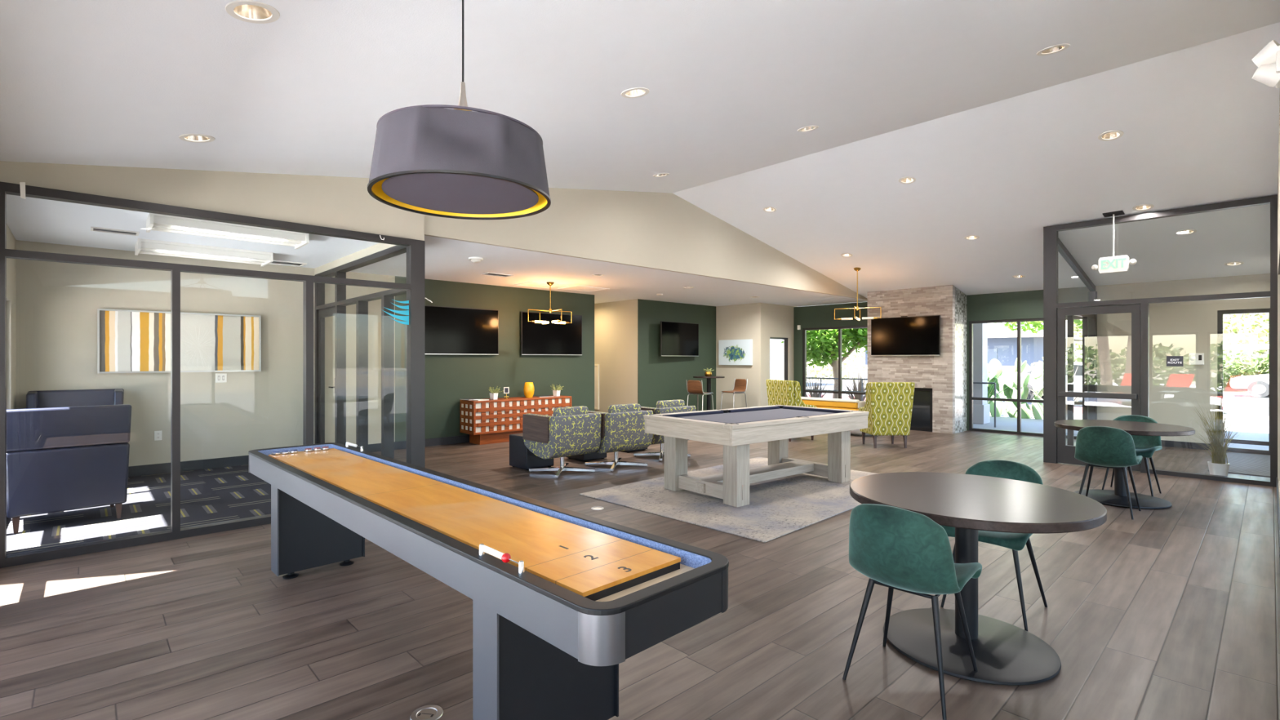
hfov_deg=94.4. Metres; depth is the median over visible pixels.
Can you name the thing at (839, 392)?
window
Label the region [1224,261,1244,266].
recessed light
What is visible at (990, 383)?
railing
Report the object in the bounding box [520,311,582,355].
television
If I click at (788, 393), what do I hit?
chair
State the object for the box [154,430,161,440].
power outlet
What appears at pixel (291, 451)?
puck
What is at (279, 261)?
ceiling vent
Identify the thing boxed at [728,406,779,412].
cushion
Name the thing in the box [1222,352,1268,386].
hedge
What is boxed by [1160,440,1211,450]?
baseboard
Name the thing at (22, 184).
paper tag
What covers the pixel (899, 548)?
velvet chair
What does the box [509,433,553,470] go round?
cube
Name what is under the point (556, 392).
succulent pot
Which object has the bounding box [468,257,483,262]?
smoke detector
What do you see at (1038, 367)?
plant
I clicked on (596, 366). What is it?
framed notice
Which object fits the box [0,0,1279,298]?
ceiling
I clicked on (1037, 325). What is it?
tree
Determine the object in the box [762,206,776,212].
recessed light
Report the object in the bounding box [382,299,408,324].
decal
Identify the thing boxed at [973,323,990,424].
porch column
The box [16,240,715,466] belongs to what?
wall
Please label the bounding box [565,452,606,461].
cube
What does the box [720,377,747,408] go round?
bar stool
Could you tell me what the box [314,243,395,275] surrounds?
wall header
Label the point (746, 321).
wall
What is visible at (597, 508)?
floor outlet
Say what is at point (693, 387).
bar stool
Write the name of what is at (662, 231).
wall
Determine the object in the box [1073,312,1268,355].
bank
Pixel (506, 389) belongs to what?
photo
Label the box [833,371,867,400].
plant
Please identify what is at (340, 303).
window
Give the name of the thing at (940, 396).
fireplace
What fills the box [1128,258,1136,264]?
lamp
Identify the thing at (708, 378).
bar table
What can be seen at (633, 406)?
cushion
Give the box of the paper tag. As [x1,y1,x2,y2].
[19,182,25,199]
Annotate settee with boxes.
[800,396,866,410]
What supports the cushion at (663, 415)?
on the pool table at (734, 428)
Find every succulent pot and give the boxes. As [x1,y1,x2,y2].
[488,386,503,399]
[550,384,564,395]
[703,368,714,376]
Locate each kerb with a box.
[806,394,1082,413]
[1222,413,1268,419]
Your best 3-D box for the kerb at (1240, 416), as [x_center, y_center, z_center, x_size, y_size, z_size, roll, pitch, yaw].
[17.396,1.440,11.261,0.220,0.160,10.600,0,0,-43]
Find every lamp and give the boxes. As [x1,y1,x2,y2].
[367,0,551,219]
[1091,264,1097,270]
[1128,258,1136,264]
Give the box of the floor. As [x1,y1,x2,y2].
[0,430,1279,719]
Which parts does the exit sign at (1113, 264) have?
rod, ceiling plate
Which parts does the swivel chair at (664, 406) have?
arm panel, arm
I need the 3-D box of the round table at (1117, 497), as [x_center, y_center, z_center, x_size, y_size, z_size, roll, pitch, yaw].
[4.769,1.028,5.878,1.080,0.745,1.080,0,0,-43]
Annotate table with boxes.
[248,442,728,719]
[643,404,868,506]
[693,376,724,410]
[849,471,1106,685]
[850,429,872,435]
[1054,419,1195,508]
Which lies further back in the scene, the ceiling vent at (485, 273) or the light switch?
the ceiling vent at (485, 273)
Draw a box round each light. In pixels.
[134,238,272,266]
[146,213,309,248]
[178,133,214,142]
[225,0,279,23]
[591,274,604,275]
[621,87,649,97]
[653,173,669,177]
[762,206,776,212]
[797,125,818,132]
[840,253,853,257]
[898,176,915,183]
[964,235,979,239]
[1011,274,1025,278]
[1036,43,1070,55]
[1097,130,1124,141]
[1132,204,1154,210]
[1176,229,1196,235]
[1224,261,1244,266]
[1252,40,1279,88]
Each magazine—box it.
[460,398,479,399]
[533,395,553,397]
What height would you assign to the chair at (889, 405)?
1.035 m
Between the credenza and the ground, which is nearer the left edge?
the credenza
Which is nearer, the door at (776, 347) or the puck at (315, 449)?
the puck at (315, 449)
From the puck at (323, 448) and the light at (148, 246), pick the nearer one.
the puck at (323, 448)
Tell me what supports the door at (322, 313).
attached to the window at (340, 303)
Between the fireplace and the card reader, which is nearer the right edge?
the card reader
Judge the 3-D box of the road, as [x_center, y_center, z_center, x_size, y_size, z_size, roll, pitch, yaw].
[10.325,1.505,30.273,15.500,0.030,150.000,0,0,-43]
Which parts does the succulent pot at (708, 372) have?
pot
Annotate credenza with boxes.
[459,395,571,444]
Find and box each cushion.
[553,405,588,416]
[608,403,640,413]
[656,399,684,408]
[662,410,723,417]
[662,415,724,422]
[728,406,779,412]
[736,417,794,423]
[805,411,851,416]
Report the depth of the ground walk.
13.02 m
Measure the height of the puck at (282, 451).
0.022 m
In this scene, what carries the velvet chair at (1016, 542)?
on the floor
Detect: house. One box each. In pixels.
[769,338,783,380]
[865,322,1082,390]
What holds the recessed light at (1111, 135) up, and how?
in the ceiling at (1000, 143)
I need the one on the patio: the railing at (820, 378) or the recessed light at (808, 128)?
the railing at (820, 378)
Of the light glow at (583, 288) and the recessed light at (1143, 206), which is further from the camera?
the light glow at (583, 288)
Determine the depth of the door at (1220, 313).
8.91 m
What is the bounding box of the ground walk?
[1222,417,1268,431]
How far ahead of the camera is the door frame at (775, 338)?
14.29 m
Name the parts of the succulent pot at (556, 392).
pot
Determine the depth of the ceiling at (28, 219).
7.73 m
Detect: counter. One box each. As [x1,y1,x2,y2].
[345,441,363,451]
[478,543,524,574]
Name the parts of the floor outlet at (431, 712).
lid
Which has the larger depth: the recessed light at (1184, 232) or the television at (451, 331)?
the television at (451, 331)
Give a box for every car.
[1003,361,1082,399]
[1229,373,1268,397]
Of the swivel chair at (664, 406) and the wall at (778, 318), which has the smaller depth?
the swivel chair at (664, 406)
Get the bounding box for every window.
[314,244,406,458]
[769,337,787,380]
[803,325,867,398]
[968,316,1082,439]
[1043,195,1277,487]
[1057,237,1097,445]
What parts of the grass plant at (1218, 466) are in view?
pot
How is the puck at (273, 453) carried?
on the table at (550, 640)
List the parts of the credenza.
tile panel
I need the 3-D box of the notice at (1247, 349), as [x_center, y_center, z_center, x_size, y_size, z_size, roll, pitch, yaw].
[9.062,-0.130,8.832,0.001,0.140,0.100,0,0,-43]
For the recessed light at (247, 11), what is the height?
0.098 m
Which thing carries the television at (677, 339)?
attached to the wall at (58, 303)
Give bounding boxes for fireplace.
[867,284,966,434]
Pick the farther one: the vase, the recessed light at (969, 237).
the vase
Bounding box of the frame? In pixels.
[0,181,424,568]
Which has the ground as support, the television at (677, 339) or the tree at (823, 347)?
the tree at (823, 347)
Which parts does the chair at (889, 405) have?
leg, leg, backrest, leg, leg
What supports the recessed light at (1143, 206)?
in the ceiling at (1000, 143)
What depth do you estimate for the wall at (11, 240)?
5.94 m
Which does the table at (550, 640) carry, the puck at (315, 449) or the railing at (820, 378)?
the puck at (315, 449)
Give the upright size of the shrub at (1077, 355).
2.421 m
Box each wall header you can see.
[0,160,424,240]
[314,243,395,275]
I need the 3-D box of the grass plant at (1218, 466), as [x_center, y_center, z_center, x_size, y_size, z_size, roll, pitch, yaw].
[6.857,0.837,7.204,1.208,1.126,0.940,0,0,-43]
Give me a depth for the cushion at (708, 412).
6.60 m
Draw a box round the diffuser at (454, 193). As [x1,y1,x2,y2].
[382,173,538,213]
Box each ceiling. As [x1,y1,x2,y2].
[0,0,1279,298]
[6,194,867,306]
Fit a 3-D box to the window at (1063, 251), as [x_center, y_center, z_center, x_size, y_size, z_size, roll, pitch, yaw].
[6.673,-0.192,9.109,3.000,3.184,0.085,0,0,-43]
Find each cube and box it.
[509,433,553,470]
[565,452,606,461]
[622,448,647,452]
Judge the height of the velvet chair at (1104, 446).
0.801 m
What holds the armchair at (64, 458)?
on the floor
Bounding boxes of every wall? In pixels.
[6,223,16,408]
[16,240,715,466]
[424,187,867,300]
[594,298,638,413]
[715,302,764,409]
[764,302,795,405]
[793,286,1089,431]
[1095,273,1270,443]
[1277,98,1279,511]
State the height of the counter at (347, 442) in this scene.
0.036 m
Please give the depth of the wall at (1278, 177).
6.32 m
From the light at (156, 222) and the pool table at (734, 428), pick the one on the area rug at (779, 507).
the pool table at (734, 428)
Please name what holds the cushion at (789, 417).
on the pool table at (734, 428)
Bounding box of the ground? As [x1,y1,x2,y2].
[806,376,1249,419]
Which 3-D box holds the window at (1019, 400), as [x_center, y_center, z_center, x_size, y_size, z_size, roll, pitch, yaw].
[7.107,0.330,10.926,0.070,2.140,1.880,0,0,-43]
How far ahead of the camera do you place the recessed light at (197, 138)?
4.04 m
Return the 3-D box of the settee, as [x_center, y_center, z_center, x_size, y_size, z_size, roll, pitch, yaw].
[4.231,1.125,13.054,0.680,0.550,1.480,0,0,-43]
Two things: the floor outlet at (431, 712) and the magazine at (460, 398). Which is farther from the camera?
the magazine at (460, 398)
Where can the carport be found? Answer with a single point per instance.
(1255, 346)
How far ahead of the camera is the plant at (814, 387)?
17.56 m
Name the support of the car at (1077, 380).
on the road
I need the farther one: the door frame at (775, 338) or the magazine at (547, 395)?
the door frame at (775, 338)
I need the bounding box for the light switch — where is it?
[215,373,226,382]
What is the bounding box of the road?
[806,381,1268,419]
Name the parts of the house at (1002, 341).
door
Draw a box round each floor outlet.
[409,704,443,719]
[591,506,604,510]
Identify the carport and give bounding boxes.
[1222,343,1268,350]
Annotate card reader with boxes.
[1189,353,1204,364]
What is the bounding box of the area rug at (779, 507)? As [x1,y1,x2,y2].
[578,457,877,542]
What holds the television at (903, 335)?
attached to the fireplace
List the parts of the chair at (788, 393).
backrest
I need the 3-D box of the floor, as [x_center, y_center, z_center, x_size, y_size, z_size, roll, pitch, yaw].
[1.483,1.447,7.223,13.450,0.106,15.900,0,0,-43]
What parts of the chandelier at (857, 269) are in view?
arm, bulb, stem, bulb, arm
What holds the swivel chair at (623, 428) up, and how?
on the floor
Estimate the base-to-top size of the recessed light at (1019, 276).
0.101 m
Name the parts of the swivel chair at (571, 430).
arm panel, arm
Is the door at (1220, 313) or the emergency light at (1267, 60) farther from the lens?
the door at (1220, 313)
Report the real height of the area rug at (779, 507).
0.012 m
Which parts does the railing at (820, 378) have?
rail, rail, post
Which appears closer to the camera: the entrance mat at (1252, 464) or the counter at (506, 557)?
the counter at (506, 557)
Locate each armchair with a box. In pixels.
[6,404,131,533]
[26,388,124,408]
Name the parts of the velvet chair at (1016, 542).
leg, leg, leg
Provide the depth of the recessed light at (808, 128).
5.76 m
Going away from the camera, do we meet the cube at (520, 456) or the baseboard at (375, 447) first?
the cube at (520, 456)
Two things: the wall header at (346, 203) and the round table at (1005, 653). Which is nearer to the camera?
the round table at (1005, 653)
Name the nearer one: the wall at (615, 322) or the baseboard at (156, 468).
the baseboard at (156, 468)
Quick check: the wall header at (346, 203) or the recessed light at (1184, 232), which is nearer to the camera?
the wall header at (346, 203)
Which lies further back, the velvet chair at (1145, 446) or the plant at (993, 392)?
the plant at (993, 392)
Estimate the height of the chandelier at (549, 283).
0.685 m
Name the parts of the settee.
backrest, seat, arm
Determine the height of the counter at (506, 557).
0.040 m
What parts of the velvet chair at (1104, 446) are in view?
leg, leg, seat frame, leg, leg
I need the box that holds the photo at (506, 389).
[504,387,508,392]
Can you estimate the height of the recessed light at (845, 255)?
0.101 m
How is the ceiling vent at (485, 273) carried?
in the ceiling at (28, 219)
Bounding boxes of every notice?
[594,364,599,409]
[1243,345,1253,355]
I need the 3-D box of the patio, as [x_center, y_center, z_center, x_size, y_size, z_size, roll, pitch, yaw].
[8.178,1.475,13.167,4.450,0.090,20.000,0,0,-43]
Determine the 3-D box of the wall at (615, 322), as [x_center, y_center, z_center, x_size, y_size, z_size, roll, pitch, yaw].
[-1.468,0.050,13.301,1.470,2.700,2.898,0,0,-43]
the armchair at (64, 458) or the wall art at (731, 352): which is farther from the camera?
the wall art at (731, 352)
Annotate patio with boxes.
[973,413,1268,449]
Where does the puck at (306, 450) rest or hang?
on the table at (550, 640)
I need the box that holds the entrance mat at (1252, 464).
[1208,452,1270,477]
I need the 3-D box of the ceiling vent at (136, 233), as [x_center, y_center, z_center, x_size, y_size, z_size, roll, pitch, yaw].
[-5.240,-1.274,5.916,0.360,0.012,0.200,0,0,-43]
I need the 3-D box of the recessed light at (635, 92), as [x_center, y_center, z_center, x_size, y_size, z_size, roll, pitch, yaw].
[-0.033,-1.884,4.125,0.197,0.098,0.199,0,0,-38]
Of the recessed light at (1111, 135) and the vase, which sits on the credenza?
the vase
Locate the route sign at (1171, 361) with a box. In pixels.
[1166,355,1182,366]
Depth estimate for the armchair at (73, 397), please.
6.55 m
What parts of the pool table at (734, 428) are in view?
leg, rail, rail, leg, leg, rail, rail, leg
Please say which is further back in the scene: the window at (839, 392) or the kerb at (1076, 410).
the kerb at (1076, 410)
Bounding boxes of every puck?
[271,451,280,455]
[280,450,289,453]
[289,449,298,453]
[303,448,312,452]
[312,447,321,451]
[321,446,329,450]
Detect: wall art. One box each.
[97,308,261,373]
[718,338,752,364]
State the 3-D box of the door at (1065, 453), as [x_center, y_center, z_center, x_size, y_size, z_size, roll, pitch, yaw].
[5.883,0.355,7.628,0.120,2.070,0.857,0,0,-43]
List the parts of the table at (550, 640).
leg, panel, rail, leg, panel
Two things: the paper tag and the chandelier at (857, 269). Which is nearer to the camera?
the paper tag
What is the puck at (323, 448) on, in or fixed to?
on the table at (550, 640)
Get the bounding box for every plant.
[806,371,838,397]
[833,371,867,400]
[987,371,1010,404]
[1026,367,1043,399]
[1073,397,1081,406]
[1164,389,1248,475]
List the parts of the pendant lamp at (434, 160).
lamp shade, stem, cord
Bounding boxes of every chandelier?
[528,281,572,324]
[834,267,881,320]
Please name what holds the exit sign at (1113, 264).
hanging from the ceiling at (1000, 143)
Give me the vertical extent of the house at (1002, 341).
4.000 m
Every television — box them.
[424,305,498,355]
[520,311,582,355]
[660,320,698,356]
[871,315,940,355]
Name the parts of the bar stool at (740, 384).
leg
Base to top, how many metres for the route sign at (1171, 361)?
0.124 m
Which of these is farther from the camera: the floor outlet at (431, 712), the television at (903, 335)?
the television at (903, 335)
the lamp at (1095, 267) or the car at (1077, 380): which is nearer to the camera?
the lamp at (1095, 267)
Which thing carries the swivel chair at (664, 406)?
on the floor
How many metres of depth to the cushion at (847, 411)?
6.43 m
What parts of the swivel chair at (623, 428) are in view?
arm panel, arm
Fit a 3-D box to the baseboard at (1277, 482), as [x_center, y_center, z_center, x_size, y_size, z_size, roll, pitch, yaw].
[4.587,1.345,4.246,6.500,0.110,0.010,0,0,-43]
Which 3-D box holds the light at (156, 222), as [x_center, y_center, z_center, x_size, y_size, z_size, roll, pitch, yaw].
[-3.948,-1.224,5.724,1.240,0.110,0.450,0,0,-43]
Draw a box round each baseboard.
[128,455,248,476]
[350,435,469,452]
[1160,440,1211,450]
[1275,476,1279,565]
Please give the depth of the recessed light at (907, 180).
7.32 m
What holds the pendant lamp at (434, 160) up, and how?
hanging from the ceiling at (1000, 143)
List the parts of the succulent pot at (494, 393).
pot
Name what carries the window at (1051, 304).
in the wall at (1278, 177)
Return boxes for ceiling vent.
[90,226,139,235]
[270,259,306,266]
[481,272,513,277]
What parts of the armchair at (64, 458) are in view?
leg, backrest, leg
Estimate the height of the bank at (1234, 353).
9.100 m
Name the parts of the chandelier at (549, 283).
arm, bulb, arm, bulb, arm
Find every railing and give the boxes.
[806,377,867,400]
[973,382,995,427]
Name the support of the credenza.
on the floor
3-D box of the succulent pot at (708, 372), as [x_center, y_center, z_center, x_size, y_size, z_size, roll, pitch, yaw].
[1.473,0.287,12.940,0.223,0.186,0.208,0,0,-30]
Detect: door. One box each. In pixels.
[318,306,334,443]
[1057,303,1140,471]
[1217,308,1270,454]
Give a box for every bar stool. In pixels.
[686,379,713,410]
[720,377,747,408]
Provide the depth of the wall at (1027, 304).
11.53 m
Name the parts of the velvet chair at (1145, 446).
leg, leg, leg, leg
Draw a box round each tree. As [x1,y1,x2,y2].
[781,328,867,398]
[995,319,1082,333]
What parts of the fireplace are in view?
firebox glass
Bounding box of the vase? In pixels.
[523,382,534,397]
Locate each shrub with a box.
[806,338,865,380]
[1023,349,1082,370]
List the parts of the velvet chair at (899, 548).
leg, leg, seat frame, leg, leg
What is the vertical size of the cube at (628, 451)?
0.420 m
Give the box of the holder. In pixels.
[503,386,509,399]
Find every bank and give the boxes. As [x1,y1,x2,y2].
[806,312,1268,386]
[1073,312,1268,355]
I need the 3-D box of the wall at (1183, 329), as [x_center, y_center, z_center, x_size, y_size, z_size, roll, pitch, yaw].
[8.538,0.070,9.424,0.150,2.660,2.150,0,0,-43]
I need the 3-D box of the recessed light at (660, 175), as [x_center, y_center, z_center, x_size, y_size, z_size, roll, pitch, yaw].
[0.253,-2.251,7.151,0.197,0.098,0.199,0,0,-38]
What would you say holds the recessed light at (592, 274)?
in the ceiling at (28, 219)
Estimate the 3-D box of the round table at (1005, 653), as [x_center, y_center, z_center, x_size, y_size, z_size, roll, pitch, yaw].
[1.598,1.028,2.900,1.080,0.745,1.080,0,0,-43]
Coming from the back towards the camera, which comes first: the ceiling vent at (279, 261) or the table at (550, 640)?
the ceiling vent at (279, 261)
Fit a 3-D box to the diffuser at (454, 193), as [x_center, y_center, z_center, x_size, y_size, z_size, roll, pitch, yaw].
[-0.717,-0.663,2.400,0.604,0.006,0.604,0,0,-43]
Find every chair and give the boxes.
[522,405,600,479]
[585,403,653,471]
[633,399,696,461]
[765,379,816,441]
[842,503,982,719]
[857,382,915,448]
[940,459,1047,631]
[1074,426,1142,519]
[1102,414,1162,496]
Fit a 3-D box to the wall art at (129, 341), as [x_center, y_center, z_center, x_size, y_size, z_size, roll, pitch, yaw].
[-5.638,-0.205,7.340,1.600,0.740,0.080,0,0,-43]
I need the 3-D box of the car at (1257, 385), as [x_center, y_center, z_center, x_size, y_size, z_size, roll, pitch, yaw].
[25.270,0.790,22.164,1.815,1.400,4.415,0,0,-35]
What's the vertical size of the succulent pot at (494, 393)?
0.225 m
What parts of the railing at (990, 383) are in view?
rail, post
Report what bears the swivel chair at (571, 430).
on the floor
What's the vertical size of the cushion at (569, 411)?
0.380 m
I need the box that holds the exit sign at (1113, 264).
[1091,210,1136,273]

